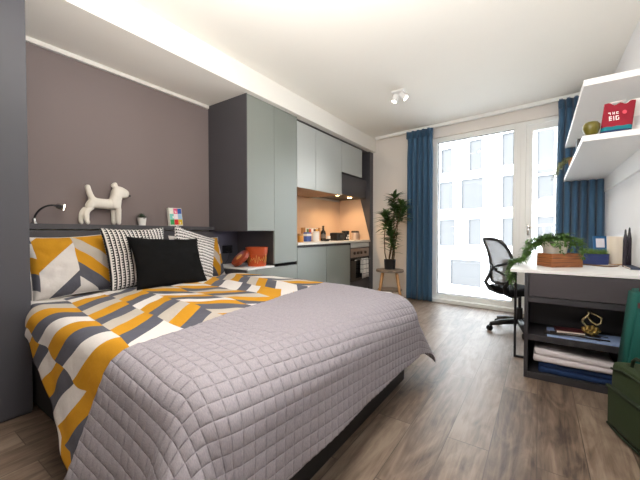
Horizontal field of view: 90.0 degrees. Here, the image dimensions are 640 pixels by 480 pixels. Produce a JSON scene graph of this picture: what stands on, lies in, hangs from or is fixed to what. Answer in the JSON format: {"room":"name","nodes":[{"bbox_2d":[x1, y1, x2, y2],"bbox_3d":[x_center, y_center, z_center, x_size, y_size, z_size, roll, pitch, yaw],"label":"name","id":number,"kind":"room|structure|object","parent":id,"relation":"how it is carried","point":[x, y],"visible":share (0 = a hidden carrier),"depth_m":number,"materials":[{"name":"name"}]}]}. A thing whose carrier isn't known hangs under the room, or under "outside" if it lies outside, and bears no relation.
{"room":"studio apartment","nodes":[
{"label":"studio apartment","id":0,"kind":"room"},
{"bbox_2d":[29,196,339,262],"bbox_3d":[-1.478,-0.358,3.315,0.120,2.670,7.000,1,2,34],"label":"wall","id":1,"kind":"structure","parent":0,"point":[300,196],"depth_m":3.19,"materials":[{"name":"paint"}]},
{"bbox_2d":[26,42,208,226],"bbox_3d":[-1.703,-0.774,2.855,0.020,1.287,1.652,1,2,34],"label":"wall panel","id":2,"kind":"object","parent":1,"relation":"attached to","point":[94,127],"visible":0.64,"depth_m":2.70,"materials":[{"name":"paint"}]},
{"bbox_2d":[26,36,208,108],"bbox_3d":[-1.698,-1.441,2.837,0.032,0.033,1.652,1,2,34],"label":"trim","id":3,"kind":"structure","parent":1,"relation":"attached to","point":[30,40],"depth_m":2.69,"materials":[{"name":"paint"}]},
{"bbox_2d":[25,0,375,152],"bbox_3d":[-1.217,-1.573,2.966,0.675,0.225,6.764,1,2,34],"label":"bulkhead","id":4,"kind":"object","parent":1,"relation":"attached to","point":[124,36],"depth_m":2.56,"materials":[{"name":"paint"}]},
{"bbox_2d":[297,121,315,191],"bbox_3d":[-0.412,-1.045,4.179,0.600,0.793,0.393,1,2,34],"label":"upper cabinet","id":5,"kind":"object","parent":1,"relation":"attached to","point":[306,135],"visible":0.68,"depth_m":4.01,"materials":[{"name":"grey laminate"}]},
{"bbox_2d":[297,119,367,154],"bbox_3d":[0.026,-1.479,4.843,0.560,0.041,1.998,1,2,34],"label":"strip","id":6,"kind":"object","parent":5,"relation":"on","point":[363,151],"visible":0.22,"depth_m":4.62,"materials":[{"name":"laminate"}]},
{"bbox_2d":[297,130,341,197],"bbox_3d":[-0.113,-1.055,4.615,0.600,0.793,0.661,1,2,34],"label":"upper cabinet","id":7,"kind":"object","parent":1,"relation":"attached to","point":[328,148],"visible":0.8,"depth_m":4.44,"materials":[{"name":"grey laminate"}]},
{"bbox_2d":[297,196,369,239],"bbox_3d":[0.042,-0.340,4.857,0.622,0.708,1.998,1,2,34],"label":"backsplash","id":8,"kind":"structure","parent":1,"relation":"attached to","point":[345,215],"depth_m":5.57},
{"bbox_2d":[320,174,365,200],"bbox_3d":[0.315,-0.859,5.295,0.540,0.319,0.928,1,2,34],"label":"hood","id":9,"kind":"object","parent":1,"relation":"attached to","point":[353,188],"visible":0.49,"depth_m":5.20,"materials":[{"name":"black metal"}]},
{"bbox_2d":[342,142,361,177],"bbox_3d":[0.260,-1.240,5.153,0.600,0.445,0.650,1,2,34],"label":"upper cabinet","id":10,"kind":"object","parent":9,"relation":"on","point":[351,156],"visible":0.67,"depth_m":4.96,"materials":[{"name":"grey laminate"}]},
{"bbox_2d":[213,231,237,263],"bbox_3d":[-1.121,0.434,3.728,0.020,1.070,0.403,1,2,34],"label":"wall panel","id":11,"kind":"object","parent":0,"point":[224,237],"visible":0.21,"depth_m":3.76,"materials":[{"name":"grey laminate"}]},
{"bbox_2d":[222,245,231,252],"bbox_3d":[-1.084,0.108,3.746,0.012,0.090,0.140,1,2,34],"label":"wall socket","id":12,"kind":"object","parent":11,"relation":"attached to","point":[224,246],"visible":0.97,"depth_m":3.72,"materials":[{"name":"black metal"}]},
{"bbox_2d":[224,247,231,263],"bbox_3d":[-1.083,0.178,3.695,0.051,0.198,0.136,1,2,34],"label":"plug","id":13,"kind":"object","parent":11,"relation":"attached to","point":[228,249],"visible":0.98,"depth_m":3.71,"materials":[{"name":"black plastic"}]},
{"bbox_2d":[0,292,639,479],"bbox_3d":[0.180,1.047,2.448,3.950,0.100,7.600,1,2,34],"label":"floor","id":14,"kind":"structure","parent":0,"point":[472,412],"depth_m":1.72,"materials":[{"name":"brown wood"}]},
{"bbox_2d":[0,0,32,422],"bbox_3d":[-2.420,-0.199,1.278,0.600,2.442,1.771,1,2,34],"label":"wardrobe","id":15,"kind":"object","parent":14,"relation":"on","point":[16,386],"visible":1,"depth_m":1.78,"materials":[{"name":"grey laminate"}]},
{"bbox_2d":[29,223,213,300],"bbox_3d":[-1.658,0.429,2.850,0.090,1.118,1.652,1,2,34],"label":"headboard","id":16,"kind":"object","parent":14,"relation":"on","point":[33,233],"visible":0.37,"depth_m":2.52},
{"bbox_2d":[30,203,64,222],"bbox_3d":[-1.970,-0.194,2.319,0.194,0.151,0.048,-1,2,-39],"label":"reading lamp","id":17,"kind":"object","parent":16,"relation":"on","point":[58,205],"visible":0.96,"depth_m":2.32,"materials":[{"name":"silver metal"}]},
{"bbox_2d":[78,182,130,224],"bbox_3d":[-1.772,-0.307,2.659,0.097,0.363,0.385,1,2,34],"label":"dog figurine","id":18,"kind":"object","parent":16,"relation":"on","point":[117,193],"visible":1,"depth_m":2.65,"materials":[{"name":"white ceramic"}]},
{"bbox_2d":[137,213,146,224],"bbox_3d":[-1.611,-0.188,2.896,0.104,0.112,0.106,0,1,3],"label":"potted succulent","id":19,"kind":"object","parent":16,"relation":"on","point":[141,219],"visible":0.99,"depth_m":2.87,"materials":[{"name":"white ceramic"}]},
{"bbox_2d":[137,218,146,224],"bbox_3d":[-1.612,-0.166,2.895,0.078,0.070,0.077,1,2,34],"label":"pot","id":20,"kind":"object","parent":19,"relation":"attached to","point":[141,221],"depth_m":2.87,"materials":[{"name":"white ceramic"}]},
{"bbox_2d":[167,208,182,225],"bbox_3d":[-1.434,-0.227,3.163,0.057,0.183,0.139,1,2,34],"label":"box","id":21,"kind":"object","parent":16,"relation":"on","point":[174,215],"visible":0.94,"depth_m":3.14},
{"bbox_2d":[31,287,403,479],"bbox_3d":[-0.738,0.702,2.216,2.150,0.570,1.620,1,2,34],"label":"bed","id":22,"kind":"object","parent":14,"relation":"on","point":[41,399],"visible":0.06,"depth_m":1.75,"materials":[{"name":"black fabric"}]},
{"bbox_2d":[30,234,109,300],"bbox_3d":[-1.805,0.184,2.339,0.249,0.457,0.542,1,2,34],"label":"pillow","id":23,"kind":"object","parent":22,"relation":"on","point":[62,266],"visible":0.84,"depth_m":2.24,"materials":[{"name":"multicoloured fabric"}]},
{"bbox_2d":[168,236,224,276],"bbox_3d":[-1.213,0.174,3.208,0.245,0.440,0.582,1,2,34],"label":"pillow","id":24,"kind":"object","parent":22,"relation":"on","point":[218,269],"visible":0.26,"depth_m":3.31,"materials":[{"name":"fabric"}]},
{"bbox_2d":[25,273,391,469],"bbox_3d":[-0.679,0.637,2.148,1.738,0.582,1.884,1,2,34],"label":"duvet","id":25,"kind":"object","parent":22,"relation":"on","point":[72,340],"visible":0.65,"depth_m":1.54,"materials":[{"name":"multicoloured fabric"}]},
{"bbox_2d":[99,228,163,290],"bbox_3d":[-1.450,0.135,2.571,0.205,0.478,0.512,1,2,34],"label":"cushion","id":26,"kind":"object","parent":25,"relation":"on","point":[121,262],"visible":0.53,"depth_m":2.42,"materials":[{"name":"white fabric"}]},
{"bbox_2d":[126,236,206,290],"bbox_3d":[-1.209,0.176,2.583,0.247,0.414,0.611,1,2,34],"label":"cushion","id":27,"kind":"object","parent":25,"relation":"on","point":[158,262],"visible":0.97,"depth_m":2.48,"materials":[{"name":"black fabric"}]},
{"bbox_2d":[174,225,214,276],"bbox_3d":[-1.182,0.131,3.011,0.188,0.547,0.566,1,2,34],"label":"cushion","id":28,"kind":"object","parent":25,"relation":"on","point":[205,244],"visible":0.51,"depth_m":3.04,"materials":[{"name":"fabric"}]},
{"bbox_2d":[64,282,435,479],"bbox_3d":[-0.081,0.640,1.728,0.849,0.562,2.130,1,2,34],"label":"bedspread","id":29,"kind":"object","parent":25,"relation":"on","point":[258,391],"visible":1,"depth_m":1.08,"materials":[{"name":"fabric"}]},
{"bbox_2d":[223,263,296,277],"bbox_3d":[-0.749,0.624,3.727,0.600,0.690,0.790,1,2,34],"label":"nightstand","id":30,"kind":"object","parent":14,"relation":"on","point":[285,270],"visible":0.23,"depth_m":3.53,"materials":[{"name":"grey laminate"}]},
{"bbox_2d":[232,250,249,266],"bbox_3d":[-0.838,0.192,3.376,0.215,0.174,0.182,1,2,34],"label":"round lid","id":31,"kind":"object","parent":30,"relation":"on","point":[241,257],"visible":1,"depth_m":3.32,"materials":[{"name":"orange metal"}]},
{"bbox_2d":[208,93,296,263],"bbox_3d":[-0.756,-0.603,3.699,0.612,1.743,0.800,1,2,34],"label":"tall cabinet","id":32,"kind":"object","parent":30,"relation":"on","point":[252,141],"visible":0.91,"depth_m":3.43,"materials":[{"name":"grey laminate"}]},
{"bbox_2d":[245,247,267,266],"bbox_3d":[-0.693,0.181,3.515,0.248,0.205,0.248,1,2,34],"label":"bucket","id":33,"kind":"object","parent":30,"relation":"on","point":[257,257],"visible":0.94,"depth_m":3.42,"materials":[{"name":"orange paint"}]},
{"bbox_2d":[287,246,325,281],"bbox_3d":[-0.341,0.520,4.318,0.600,0.872,0.646,1,2,34],"label":"base cabinet","id":34,"kind":"object","parent":14,"relation":"on","point":[311,261],"visible":0.26,"depth_m":4.12,"materials":[{"name":"grey laminate"}]},
{"bbox_2d":[326,244,349,284],"bbox_3d":[0.031,0.508,4.859,0.600,0.872,0.662,1,2,34],"label":"base cabinet","id":35,"kind":"object","parent":14,"relation":"on","point":[337,256],"visible":0.3,"depth_m":4.67,"materials":[{"name":"grey laminate"}]},
{"bbox_2d":[297,240,369,246],"bbox_3d":[0.044,0.042,4.863,0.625,0.057,1.998,1,2,34],"label":"countertop","id":36,"kind":"structure","parent":35,"relation":"on","point":[344,242],"depth_m":4.48,"materials":[{"name":"stone"}]},
{"bbox_2d":[297,234,303,241],"bbox_3d":[-0.257,-0.027,4.216,0.080,0.109,0.079,1,2,34],"label":"storage jar","id":37,"kind":"object","parent":36,"relation":"on","point":[300,238],"visible":0.93,"depth_m":4.18,"materials":[{"name":"orange glass"}]},
{"bbox_2d":[303,232,310,241],"bbox_3d":[-0.177,-0.044,4.543,0.062,0.130,0.112,1,2,34],"label":"packet","id":38,"kind":"object","parent":36,"relation":"on","point":[307,235],"visible":0.85,"depth_m":4.50,"materials":[{"name":"blue paper"}]},
{"bbox_2d":[301,228,320,240],"bbox_3d":[-0.136,-0.086,4.849,0.080,0.200,0.400,1,2,34],"label":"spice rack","id":39,"kind":"object","parent":36,"relation":"on","point":[303,230],"visible":0.47,"depth_m":4.82,"materials":[{"name":"brown wood"}]},
{"bbox_2d":[313,231,318,240],"bbox_3d":[-0.058,-0.053,4.611,0.100,0.144,0.099,1,2,34],"label":"storage jar","id":40,"kind":"object","parent":36,"relation":"on","point":[315,233],"visible":0.91,"depth_m":4.57,"materials":[{"name":"white ceramic"}]},
{"bbox_2d":[321,226,325,240],"bbox_3d":[0.048,-0.100,4.835,0.082,0.228,0.081,1,2,34],"label":"wine bottle","id":41,"kind":"object","parent":36,"relation":"on","point":[323,233],"visible":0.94,"depth_m":4.80,"materials":[{"name":"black glass"}]},
{"bbox_2d":[330,233,344,240],"bbox_3d":[0.276,-0.055,5.096,0.162,0.127,0.210,1,2,34],"label":"toaster","id":42,"kind":"object","parent":36,"relation":"on","point":[333,236],"visible":0.96,"depth_m":5.02,"materials":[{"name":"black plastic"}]},
{"bbox_2d":[342,231,349,239],"bbox_3d":[0.431,-0.075,5.351,0.133,0.157,0.130,1,2,34],"label":"canister","id":43,"kind":"object","parent":36,"relation":"on","point":[346,233],"visible":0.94,"depth_m":5.29,"materials":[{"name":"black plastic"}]},
{"bbox_2d":[351,231,358,239],"bbox_3d":[0.611,-0.081,5.583,0.131,0.157,0.130,1,2,34],"label":"canister","id":44,"kind":"object","parent":36,"relation":"on","point":[354,234],"visible":1,"depth_m":5.53,"materials":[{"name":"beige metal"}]},
{"bbox_2d":[341,152,372,288],"bbox_3d":[0.646,-0.297,5.735,0.600,2.443,0.130,1,2,34],"label":"end panel","id":45,"kind":"object","parent":14,"relation":"on","point":[367,160],"visible":0.27,"depth_m":5.54,"materials":[{"name":"grey laminate"}]},
{"bbox_2d":[349,242,368,287],"bbox_3d":[0.413,0.482,5.414,0.600,0.900,0.684,1,2,34],"label":"housing","id":46,"kind":"object","parent":14,"relation":"on","point":[364,283],"visible":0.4,"depth_m":5.25,"materials":[{"name":"grey laminate"}]},
{"bbox_2d":[350,247,369,281],"bbox_3d":[0.454,0.390,5.384,0.599,0.525,0.640,1,2,34],"label":"oven","id":47,"kind":"object","parent":46,"relation":"in","point":[357,254],"visible":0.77,"depth_m":5.16,"materials":[{"name":"black metal"}]},
{"bbox_2d":[360,258,368,278],"bbox_3d":[0.738,0.461,5.280,0.046,0.327,0.241,1,2,34],"label":"tea towel","id":48,"kind":"object","parent":47,"relation":"hanging from","point":[364,263],"visible":1,"depth_m":5.25,"materials":[{"name":"white fabric"}]},
{"bbox_2d":[376,268,403,295],"bbox_3d":[1.074,0.698,4.933,0.419,0.495,0.419,0,1,21],"label":"stool","id":49,"kind":"object","parent":14,"relation":"on","point":[382,271],"visible":0.79,"depth_m":4.81,"materials":[{"name":"brown wood"}]},
{"bbox_2d":[374,190,412,269],"bbox_3d":[1.101,-0.147,4.856,0.705,1.198,0.616,1,2,34],"label":"plant","id":50,"kind":"object","parent":49,"relation":"on","point":[399,209],"visible":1,"depth_m":4.85,"materials":[{"name":"green plant"}]},
{"bbox_2d":[482,237,524,339],"bbox_3d":[2.123,0.472,3.420,0.693,1.006,0.649,1,2,34],"label":"office chair","id":51,"kind":"object","parent":14,"relation":"on","point":[499,286],"visible":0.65,"depth_m":3.40,"materials":[{"name":"black plastic"}]},
{"bbox_2d":[510,255,639,358],"bbox_3d":[2.261,0.594,2.932,0.776,0.785,1.868,1,2,34],"label":"desk","id":52,"kind":"object","parent":14,"relation":"on","point":[531,267],"visible":0.34,"depth_m":2.32,"materials":[{"name":"white laminate"}]},
{"bbox_2d":[537,253,582,266],"bbox_3d":[1.901,0.157,2.543,0.252,0.105,0.161,0,1,-3],"label":"wooden crate","id":53,"kind":"object","parent":52,"relation":"on","point":[543,259],"visible":0.8,"depth_m":2.47,"materials":[{"name":"brown wood"}]},
{"bbox_2d":[503,231,588,285],"bbox_3d":[1.803,0.168,2.587,0.576,0.476,0.279,1,1,24],"label":"trailing ivy","id":54,"kind":"object","parent":53,"relation":"on","point":[558,243],"visible":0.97,"depth_m":2.53,"materials":[{"name":"green plant"}]},
{"bbox_2d":[542,241,569,253],"bbox_3d":[1.871,0.102,2.551,0.200,0.190,0.160,1,2,34],"label":"pot","id":55,"kind":"object","parent":53,"relation":"on","point":[547,247],"depth_m":2.49,"materials":[{"name":"beige ceramic"}]},
{"bbox_2d":[579,247,609,264],"bbox_3d":[2.321,0.132,2.725,0.220,0.147,0.163,1,2,34],"label":"trough","id":56,"kind":"object","parent":52,"relation":"on","point":[596,257],"visible":0.91,"depth_m":2.68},
{"bbox_2d":[592,236,606,251],"bbox_3d":[2.834,0.081,3.248,0.110,0.240,0.076,0,1,18],"label":"picture card","id":57,"kind":"object","parent":52,"relation":"on","point":[600,242],"visible":0.56,"depth_m":3.23,"materials":[{"name":"blue paper"}]},
{"bbox_2d":[596,238,604,246],"bbox_3d":[2.829,0.030,3.231,0.070,0.089,0.014,0,1,18],"label":"picture","id":58,"kind":"object","parent":57,"relation":"on","point":[600,242],"depth_m":3.23},
{"bbox_2d":[583,264,619,266],"bbox_3d":[2.212,0.203,2.583,0.324,0.012,0.127,1,2,34],"label":"stick","id":59,"kind":"object","parent":52,"relation":"on","point":[583,264],"visible":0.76,"depth_m":2.51,"materials":[{"name":"brown wood"}]},
{"bbox_2d":[607,236,622,264],"bbox_3d":[2.500,0.088,2.701,0.124,0.235,0.123,1,2,34],"label":"lamp","id":60,"kind":"object","parent":52,"relation":"on","point":[614,244],"visible":0.7,"depth_m":2.66,"materials":[{"name":"beige paper"}]},
{"bbox_2d":[622,229,627,266],"bbox_3d":[2.378,0.063,2.493,0.030,0.295,0.030,1,2,34],"label":"slim bottle","id":61,"kind":"object","parent":52,"relation":"on","point":[625,239],"visible":0.9,"depth_m":2.48,"materials":[{"name":"black glass"}]},
{"bbox_2d":[627,227,631,264],"bbox_3d":[2.410,0.056,2.495,0.030,0.310,0.030,1,2,34],"label":"slim bottle","id":62,"kind":"object","parent":52,"relation":"on","point":[629,236],"visible":0.79,"depth_m":2.48,"materials":[{"name":"black glass"}]},
{"bbox_2d":[624,265,639,269],"bbox_3d":[2.337,0.204,2.403,0.059,0.016,0.280,1,2,34],"label":"notebook","id":63,"kind":"object","parent":52,"relation":"on","point":[631,267],"visible":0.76,"depth_m":2.32,"materials":[{"name":"paper"}]},
{"bbox_2d":[523,273,639,393],"bbox_3d":[1.879,0.620,2.299,0.684,0.760,0.385,1,2,34],"label":"shelf unit","id":64,"kind":"object","parent":14,"relation":"on","point":[550,300],"visible":0.52,"depth_m":2.26,"materials":[{"name":"grey laminate"}]},
{"bbox_2d":[538,361,611,384],"bbox_3d":[1.848,0.912,2.303,0.460,0.080,0.313,1,2,34],"label":"folded towel","id":65,"kind":"object","parent":64,"relation":"on","point":[569,372],"visible":0.31,"depth_m":2.19,"materials":[{"name":"blue fabric"}]},
{"bbox_2d":[533,341,613,374],"bbox_3d":[1.821,0.828,2.314,0.460,0.092,0.323,1,2,34],"label":"folded towel","id":66,"kind":"object","parent":65,"relation":"on","point":[568,356],"visible":0.81,"depth_m":2.23,"materials":[{"name":"white fabric"}]},
{"bbox_2d":[547,327,620,346],"bbox_3d":[1.846,0.677,2.242,0.420,0.012,0.238,1,2,34],"label":"magazine","id":67,"kind":"object","parent":64,"relation":"on","point":[614,340],"visible":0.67,"depth_m":2.19,"materials":[{"name":"blue paper"}]},
{"bbox_2d":[554,326,584,336],"bbox_3d":[1.791,0.656,2.302,0.160,0.026,0.110,1,1,29],"label":"book","id":68,"kind":"object","parent":67,"relation":"on","point":[558,329],"visible":0.81,"depth_m":2.28,"materials":[{"name":"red paper"}]},
{"bbox_2d":[544,330,609,341],"bbox_3d":[1.775,0.664,2.227,0.360,0.012,0.112,1,2,34],"label":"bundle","id":69,"kind":"object","parent":67,"relation":"on","point":[548,332],"visible":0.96,"depth_m":2.21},
{"bbox_2d":[581,310,602,335],"bbox_3d":[1.892,0.580,2.232,0.105,0.182,0.108,-1,1,-23],"label":"brass ornament","id":70,"kind":"object","parent":67,"relation":"on","point":[591,330],"visible":0.98,"depth_m":2.22,"materials":[{"name":"gold metal"}]},
{"bbox_2d":[606,358,639,455],"bbox_3d":[1.583,0.798,1.537,0.189,0.429,0.416,0,1,15],"label":"bag","id":71,"kind":"object","parent":14,"relation":"on","point":[623,414],"visible":1,"depth_m":1.59,"materials":[{"name":"green fabric"}]},
{"bbox_2d":[617,287,639,363],"bbox_3d":[1.855,0.600,1.852,0.215,0.812,0.228,1,2,34],"label":"tote bag","id":72,"kind":"object","parent":14,"relation":"on","point":[629,348],"visible":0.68,"depth_m":1.82,"materials":[{"name":"teal fabric"}]},
{"bbox_2d":[132,0,639,138],"bbox_3d":[0.124,-1.731,2.305,3.950,0.120,7.400,1,2,34],"label":"ceiling","id":73,"kind":"structure","parent":0,"point":[452,59],"depth_m":2.81,"materials":[{"name":"paint"}]},
{"bbox_2d":[391,88,407,102],"bbox_3d":[0.907,-1.640,3.649,0.187,0.120,0.090,1,2,34],"label":"ceiling spotlight","id":74,"kind":"object","parent":73,"relation":"attached to","point":[400,93],"visible":1,"depth_m":3.64,"materials":[{"name":"white metal"}]},
{"bbox_2d":[376,92,579,139],"bbox_3d":[2.055,-1.696,4.499,2.884,0.045,0.050,1,2,40],"label":"rail","id":75,"kind":"object","parent":73,"relation":"attached to","point":[556,99],"visible":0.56,"depth_m":4.30,"materials":[{"name":"white metal"}]},
{"bbox_2d":[406,127,432,300],"bbox_3d":[1.528,-0.381,4.929,0.435,2.595,0.112,1,2,40],"label":"curtain","id":76,"kind":"object","parent":75,"relation":"hanging from","point":[420,142],"visible":1,"depth_m":4.90,"materials":[{"name":"blue fabric"}]},
{"bbox_2d":[555,95,604,252],"bbox_3d":[2.991,-0.353,3.695,0.458,2.595,0.117,1,2,40],"label":"curtain","id":77,"kind":"object","parent":75,"relation":"hanging from","point":[580,205],"visible":0.41,"depth_m":3.71,"materials":[{"name":"blue fabric"}]},
{"bbox_2d":[373,102,557,296],"bbox_3d":[1.970,-0.392,4.888,4.400,2.670,0.220,1,2,40],"label":"wall","id":78,"kind":"structure","parent":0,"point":[390,157],"depth_m":5.31,"materials":[{"name":"paint"}]},
{"bbox_2d":[432,297,523,313],"bbox_3d":[2.476,0.930,4.330,2.030,0.050,0.080,1,2,40],"label":"trim","id":79,"kind":"structure","parent":78,"relation":"attached to","point":[456,302],"depth_m":4.53,"materials":[{"name":"white paint"}]},
{"bbox_2d":[519,115,558,308],"bbox_3d":[2.956,-0.296,3.950,0.840,2.480,0.160,1,2,40],"label":"door","id":80,"kind":"structure","parent":78,"relation":"attached to","point":[528,128],"depth_m":4.15,"materials":[{"name":"white plastic"}]},
{"bbox_2d":[532,224,554,254],"bbox_3d":[3.105,0.344,4.178,0.910,1.110,0.040,1,2,40],"label":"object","id":81,"kind":"structure","parent":78,"relation":"attached to","point":[534,225],"depth_m":4.27,"materials":[{"name":"white"}]},
{"bbox_2d":[604,19,639,266],"bbox_3d":[1.564,-0.309,1.103,0.120,2.670,6.800,1,2,34],"label":"wall","id":82,"kind":"structure","parent":0,"point":[622,202],"depth_m":2.67,"materials":[{"name":"paint"}]},
{"bbox_2d":[564,128,639,191],"bbox_3d":[2.460,-0.779,2.837,0.378,0.523,2.030,1,2,34],"label":"wall shelf","id":83,"kind":"object","parent":82,"relation":"attached to","point":[614,157],"visible":0.83,"depth_m":2.52,"materials":[{"name":"white laminate"}]},
{"bbox_2d":[552,156,572,179],"bbox_3d":[2.422,-0.703,3.164,0.230,0.226,0.169,1,2,34],"label":"plant","id":84,"kind":"object","parent":83,"relation":"on","point":[568,160],"visible":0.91,"depth_m":3.15,"materials":[{"name":"green plant"}]},
{"bbox_2d":[576,138,580,149],"bbox_3d":[2.041,-0.740,2.489,0.078,0.090,0.090,1,2,34],"label":"speaker","id":85,"kind":"object","parent":83,"relation":"on","point":[579,139],"visible":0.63,"depth_m":2.47},
{"bbox_2d":[582,121,600,135],"bbox_3d":[1.802,-0.737,2.125,0.092,0.101,0.091,1,2,34],"label":"ornament","id":86,"kind":"object","parent":83,"relation":"on","point":[593,127],"visible":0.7,"depth_m":2.10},
{"bbox_2d":[600,99,635,133],"bbox_3d":[1.929,-0.797,2.073,0.182,0.233,0.086,1,2,34],"label":"pouch","id":87,"kind":"object","parent":83,"relation":"on","point":[619,117],"visible":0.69,"depth_m":2.07,"materials":[{"name":"fabric"}]},
{"bbox_2d":[627,98,639,128],"bbox_3d":[2.129,-0.812,2.192,0.081,0.233,0.251,1,1,32],"label":"box file","id":88,"kind":"object","parent":83,"relation":"on","point":[636,120],"visible":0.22,"depth_m":2.08,"materials":[{"name":"white cardboard"}]},
{"bbox_2d":[565,68,639,147],"bbox_3d":[2.454,-1.063,2.817,0.372,0.042,1.900,1,2,34],"label":"wall shelf","id":89,"kind":"object","parent":82,"relation":"attached to","point":[596,92],"visible":0.64,"depth_m":2.28,"materials":[{"name":"white laminate"}]},
{"label":"outside","id":90,"kind":"structure","parent":0,"visible":0},
{"bbox_3d":[21.415,9.526,31.365,120.000,0.280,64.400,1,2,34],"label":"ground","id":91,"kind":"structure","parent":90,"visible":0},
{"bbox_2d":[432,123,557,307],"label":"window","id":92,"kind":"structure","parent":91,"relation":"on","point":[476,174],"depth_m":22.94,"materials":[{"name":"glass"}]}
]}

